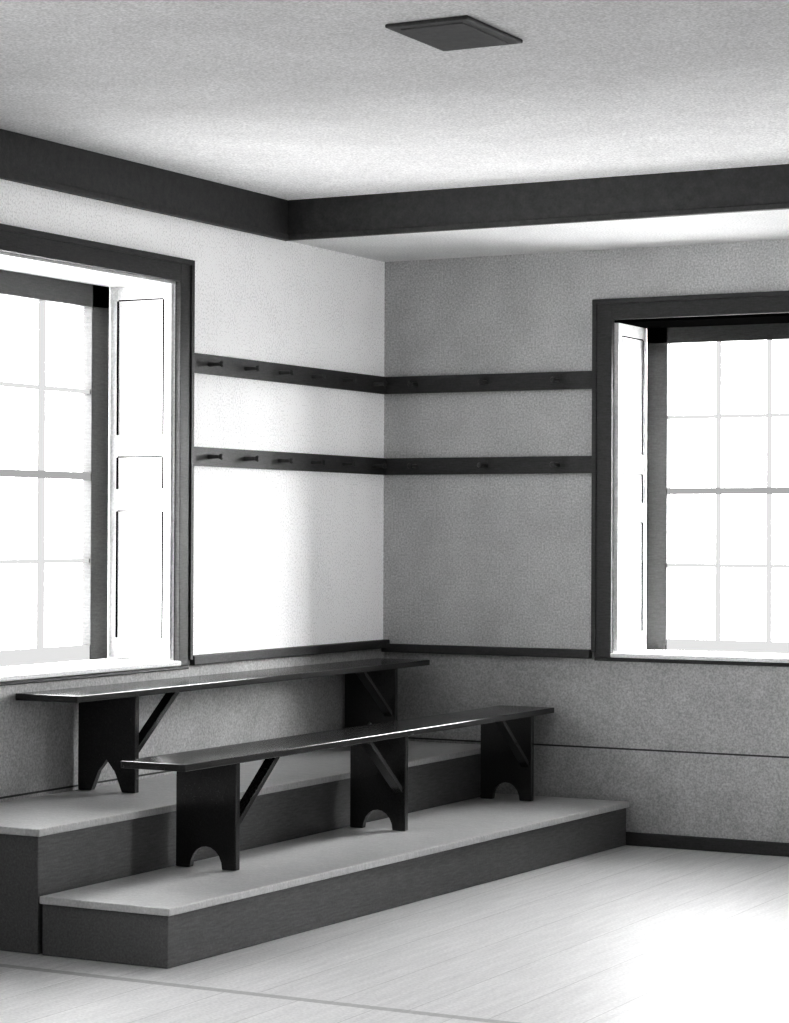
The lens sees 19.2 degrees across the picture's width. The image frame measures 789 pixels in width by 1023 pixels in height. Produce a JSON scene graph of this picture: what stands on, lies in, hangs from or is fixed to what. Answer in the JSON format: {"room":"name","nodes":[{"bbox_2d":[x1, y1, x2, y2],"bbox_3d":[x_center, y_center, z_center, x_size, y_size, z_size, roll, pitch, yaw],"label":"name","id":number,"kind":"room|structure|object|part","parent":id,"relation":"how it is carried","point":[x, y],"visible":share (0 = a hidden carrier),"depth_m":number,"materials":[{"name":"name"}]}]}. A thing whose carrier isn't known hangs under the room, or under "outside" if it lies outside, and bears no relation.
{"room":"meeting house","nodes":[
{"label":"meeting house","id":0,"kind":"room"},
{"bbox_2d":[0,179,389,665],"bbox_3d":[-3.476,0.013,6.093,0.590,3.085,13.600,0,-1,28],"label":"wall","id":1,"kind":"structure","parent":0,"point":[268,563],"depth_m":10.70,"materials":[{"name":"paint"}]},
{"bbox_3d":[-1.592,-0.184,9.856,0.050,1.667,1.256,0,-1,28],"label":"window sash frame","id":2,"kind":"part","parent":1,"relation":"part of","materials":[{"name":"paint"}]},
{"bbox_2d":[0,251,174,287],"bbox_3d":[-1.418,-1.012,9.773,0.335,0.012,1.300,0,-1,28],"label":"lining","id":3,"kind":"object","parent":1,"relation":"attached to","point":[12,262],"visible":1,"depth_m":9.81,"materials":[{"name":"white paint"}]},
{"bbox_2d":[0,658,180,681],"bbox_3d":[-1.406,0.660,9.749,0.380,0.022,1.298,0,-1,28],"label":"sill","id":4,"kind":"structure","parent":1,"relation":"attached to","point":[24,672],"depth_m":9.76,"materials":[{"name":"white wood"}]},
{"bbox_3d":[-1.257,-0.224,9.679,0.038,1.792,1.504,0,-1,28],"label":"window casing","id":5,"kind":"part","parent":1,"relation":"part of","materials":[{"name":"paint"}]},
{"bbox_2d":[0,648,383,801],"bbox_3d":[-3.250,1.096,5.962,0.012,0.920,13.600,0,-1,28],"label":"wainscot","id":6,"kind":"structure","parent":1,"relation":"attached to","point":[39,739],"depth_m":10.30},
{"bbox_2d":[0,771,170,798],"bbox_3d":[-3.246,1.091,5.960,0.005,0.008,13.600,0,-1,28],"label":"joint","id":7,"kind":"object","parent":6,"relation":"attached to","point":[28,793],"visible":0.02,"depth_m":9.51,"materials":[{"name":"paint"}]},
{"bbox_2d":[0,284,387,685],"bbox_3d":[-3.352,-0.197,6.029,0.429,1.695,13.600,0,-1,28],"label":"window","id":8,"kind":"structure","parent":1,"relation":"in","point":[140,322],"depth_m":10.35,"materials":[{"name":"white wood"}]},
{"bbox_2d":[0,300,89,666],"bbox_3d":[-1.592,-0.128,9.856,0.040,1.555,0.996,0,-1,28],"label":"bars","id":9,"kind":"object","parent":8,"relation":"attached to","point":[38,655],"depth_m":9.99,"materials":[{"name":"white wood"}]},
{"bbox_2d":[0,469,90,479],"bbox_3d":[-1.592,-0.161,9.856,0.040,0.032,0.996,0,-1,28],"label":"meeting rail","id":10,"kind":"object","parent":8,"relation":"attached to","point":[3,472],"depth_m":10.00,"materials":[{"name":"grey wood"}]},
{"bbox_3d":[-1.267,0.681,9.675,0.024,0.017,1.480,0,-1,28],"label":"left window apron","id":11,"kind":"part","parent":8,"relation":"part of","materials":[{"name":"grey wood"}]},
{"bbox_2d":[115,298,163,638],"bbox_3d":[-1.422,-0.196,9.766,0.251,1.500,1.264,0,-1,28],"label":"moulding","id":12,"kind":"structure","parent":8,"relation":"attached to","point":[117,430],"depth_m":10.35,"materials":[{"name":"wood"}]},
{"bbox_3d":[-3.205,-0.501,5.954,0.099,0.501,13.600,0,-1,28],"label":"peg rail","id":13,"kind":"part","parent":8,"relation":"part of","materials":[{"name":"black wood"}]},
{"bbox_2d":[0,0,788,199],"bbox_3d":[1.038,-1.679,3.709,10.800,0.300,14.700,0,-1,28],"label":"ceiling","id":14,"kind":"structure","parent":0,"point":[283,99],"depth_m":8.27,"materials":[{"name":"paint"}]},
{"bbox_2d":[0,129,288,239],"bbox_3d":[-3.470,-1.439,5.518,0.041,0.189,12.564,0,-1,28],"label":"ceiling beam","id":15,"kind":"structure","parent":14,"relation":"attached to","point":[24,159],"depth_m":9.94,"materials":[{"name":"black wood"}]},
{"bbox_2d":[385,15,522,50],"bbox_3d":[0.190,-1.495,7.313,0.285,0.016,0.400,0,-1,28],"label":"ceiling hatch","id":16,"kind":"object","parent":14,"relation":"attached to","point":[458,32],"depth_m":7.26,"materials":[{"name":"grey wood"}]},
{"bbox_2d":[283,164,788,240],"bbox_3d":[3.753,-1.381,8.811,9.700,0.189,0.036,0,-1,28],"label":"ceiling beam","id":17,"kind":"structure","parent":14,"relation":"attached to","point":[756,188],"depth_m":10.44,"materials":[{"name":"black wood"}]},
{"bbox_2d":[0,845,788,1022],"bbox_3d":[1.024,1.656,3.682,10.800,0.200,14.700,0,-1,28],"label":"floor","id":18,"kind":"structure","parent":0,"point":[626,933],"depth_m":8.17,"materials":[{"name":"white wood"}]},
{"bbox_2d":[0,741,480,953],"bbox_3d":[-0.660,1.375,10.123,0.632,0.451,3.772,0,-1,28],"label":"platform","id":19,"kind":"object","parent":18,"relation":"on","point":[62,841],"visible":0.39,"depth_m":9.08,"materials":[{"name":"paint"}]},
{"bbox_2d":[15,658,429,792],"bbox_3d":[-0.661,0.942,10.471,0.298,0.418,3.010,0,-1,28],"label":"bench","id":20,"kind":"object","parent":19,"relation":"on","point":[108,715],"visible":0.81,"depth_m":9.62,"materials":[{"name":"black wood"}]},
{"bbox_2d":[40,793,628,968],"bbox_3d":[-0.064,1.494,9.805,0.718,0.213,3.772,0,-1,28],"label":"platform","id":21,"kind":"object","parent":18,"relation":"on","point":[169,917],"visible":1,"depth_m":9.10,"materials":[{"name":"paint"}]},
{"bbox_2d":[121,705,553,870],"bbox_3d":[-0.121,1.169,10.113,0.290,0.438,3.272,0,-1,28],"label":"bench","id":22,"kind":"object","parent":21,"relation":"on","point":[210,811],"visible":1,"depth_m":10.00,"materials":[{"name":"black wood"}]},
{"bbox_2d":[291,209,788,261],"bbox_3d":[3.997,-1.379,9.268,9.700,0.185,1.000,0,-1,28],"label":"ceiling soffit","id":23,"kind":"structure","parent":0,"point":[771,224],"depth_m":10.96,"materials":[{"name":"white paint"}]},
{"bbox_2d":[381,239,788,657],"bbox_3d":[4.331,0.078,9.897,10.800,3.085,0.649,0,-1,28],"label":"wall","id":24,"kind":"structure","parent":0,"point":[499,371],"depth_m":11.64,"materials":[{"name":"paint"}]},
{"bbox_3d":[4.204,-0.439,9.658,9.700,0.501,0.099,0,-1,28],"label":"peg rail","id":25,"kind":"part","parent":24,"relation":"part of","materials":[{"name":"paint"}]},
{"bbox_2d":[384,652,788,842],"bbox_3d":[4.218,1.168,9.683,9.700,0.900,0.012,0,-1,28],"label":"wainscot","id":26,"kind":"structure","parent":24,"relation":"attached to","point":[712,708],"depth_m":11.27,"materials":[{"name":"grey paint"}]},
{"bbox_2d":[408,737,788,757],"bbox_3d":[4.216,1.153,9.680,9.700,0.008,0.005,0,-1,28],"label":"joint","id":27,"kind":"object","parent":26,"relation":"attached to","point":[408,737],"depth_m":11.32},
{"bbox_2d":[614,323,645,651],"bbox_3d":[1.620,-0.118,11.296,1.050,1.605,0.360,0,-1,28],"label":"shutter","id":28,"kind":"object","parent":24,"relation":"in","point":[628,633],"depth_m":11.52,"materials":[{"name":"white wood"}]},
{"bbox_2d":[621,336,643,630],"bbox_3d":[1.620,-0.132,11.296,1.014,1.455,0.286,0,-1,28],"label":"moulding","id":29,"kind":"structure","parent":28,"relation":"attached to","point":[622,336],"depth_m":11.65,"materials":[{"name":"grey wood"}]},
{"bbox_3d":[1.524,-0.162,11.116,1.254,1.747,0.038,0,-1,28],"label":"window casing","id":30,"kind":"part","parent":24,"relation":"part of","materials":[{"name":"paint"}]},
{"bbox_2d":[594,657,788,666],"bbox_3d":[1.524,0.720,11.115,1.230,0.017,0.024,0,-1,28],"label":"apron","id":31,"kind":"object","parent":24,"relation":"attached to","point":[595,658],"depth_m":11.15,"materials":[{"name":"black wood"}]},
{"bbox_2d":[610,649,788,662],"bbox_3d":[1.606,0.701,11.269,1.048,0.022,0.415,0,-1,28],"label":"sill","id":32,"kind":"structure","parent":24,"relation":"attached to","point":[643,654],"depth_m":11.20,"materials":[{"name":"white wood"}]},
{"bbox_2d":[614,313,788,327],"bbox_3d":[1.623,-0.926,11.302,1.050,0.012,0.370,0,-1,28],"label":"lining","id":33,"kind":"object","parent":24,"relation":"in","point":[778,317],"depth_m":11.30,"materials":[{"name":"black wood"}]},
{"bbox_2d":[626,832,788,856],"bbox_3d":[4.211,1.586,9.671,9.700,0.065,0.008,0,-1,28],"label":"baseboard","id":34,"kind":"structure","parent":24,"relation":"attached to","point":[632,838],"depth_m":11.11,"materials":[{"name":"black wood"}]},
{"bbox_3d":[1.718,-0.119,11.481,1.006,1.622,0.050,0,-1,28],"label":"window sash frame","id":35,"kind":"part","parent":24,"relation":"part of","materials":[{"name":"paint"}]},
{"bbox_2d":[667,487,788,493],"bbox_3d":[1.718,-0.102,11.481,0.786,0.032,0.040,0,-1,28],"label":"meeting rail","id":36,"kind":"object","parent":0,"point":[750,490],"depth_m":11.49,"materials":[{"name":"grey wood"}]},
{"bbox_2d":[667,340,788,653],"bbox_3d":[1.718,-0.074,11.481,0.786,1.532,0.040,0,-1,28],"label":"bars","id":37,"kind":"object","parent":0,"point":[717,645],"depth_m":11.49,"materials":[{"name":"white wood"}]}
]}

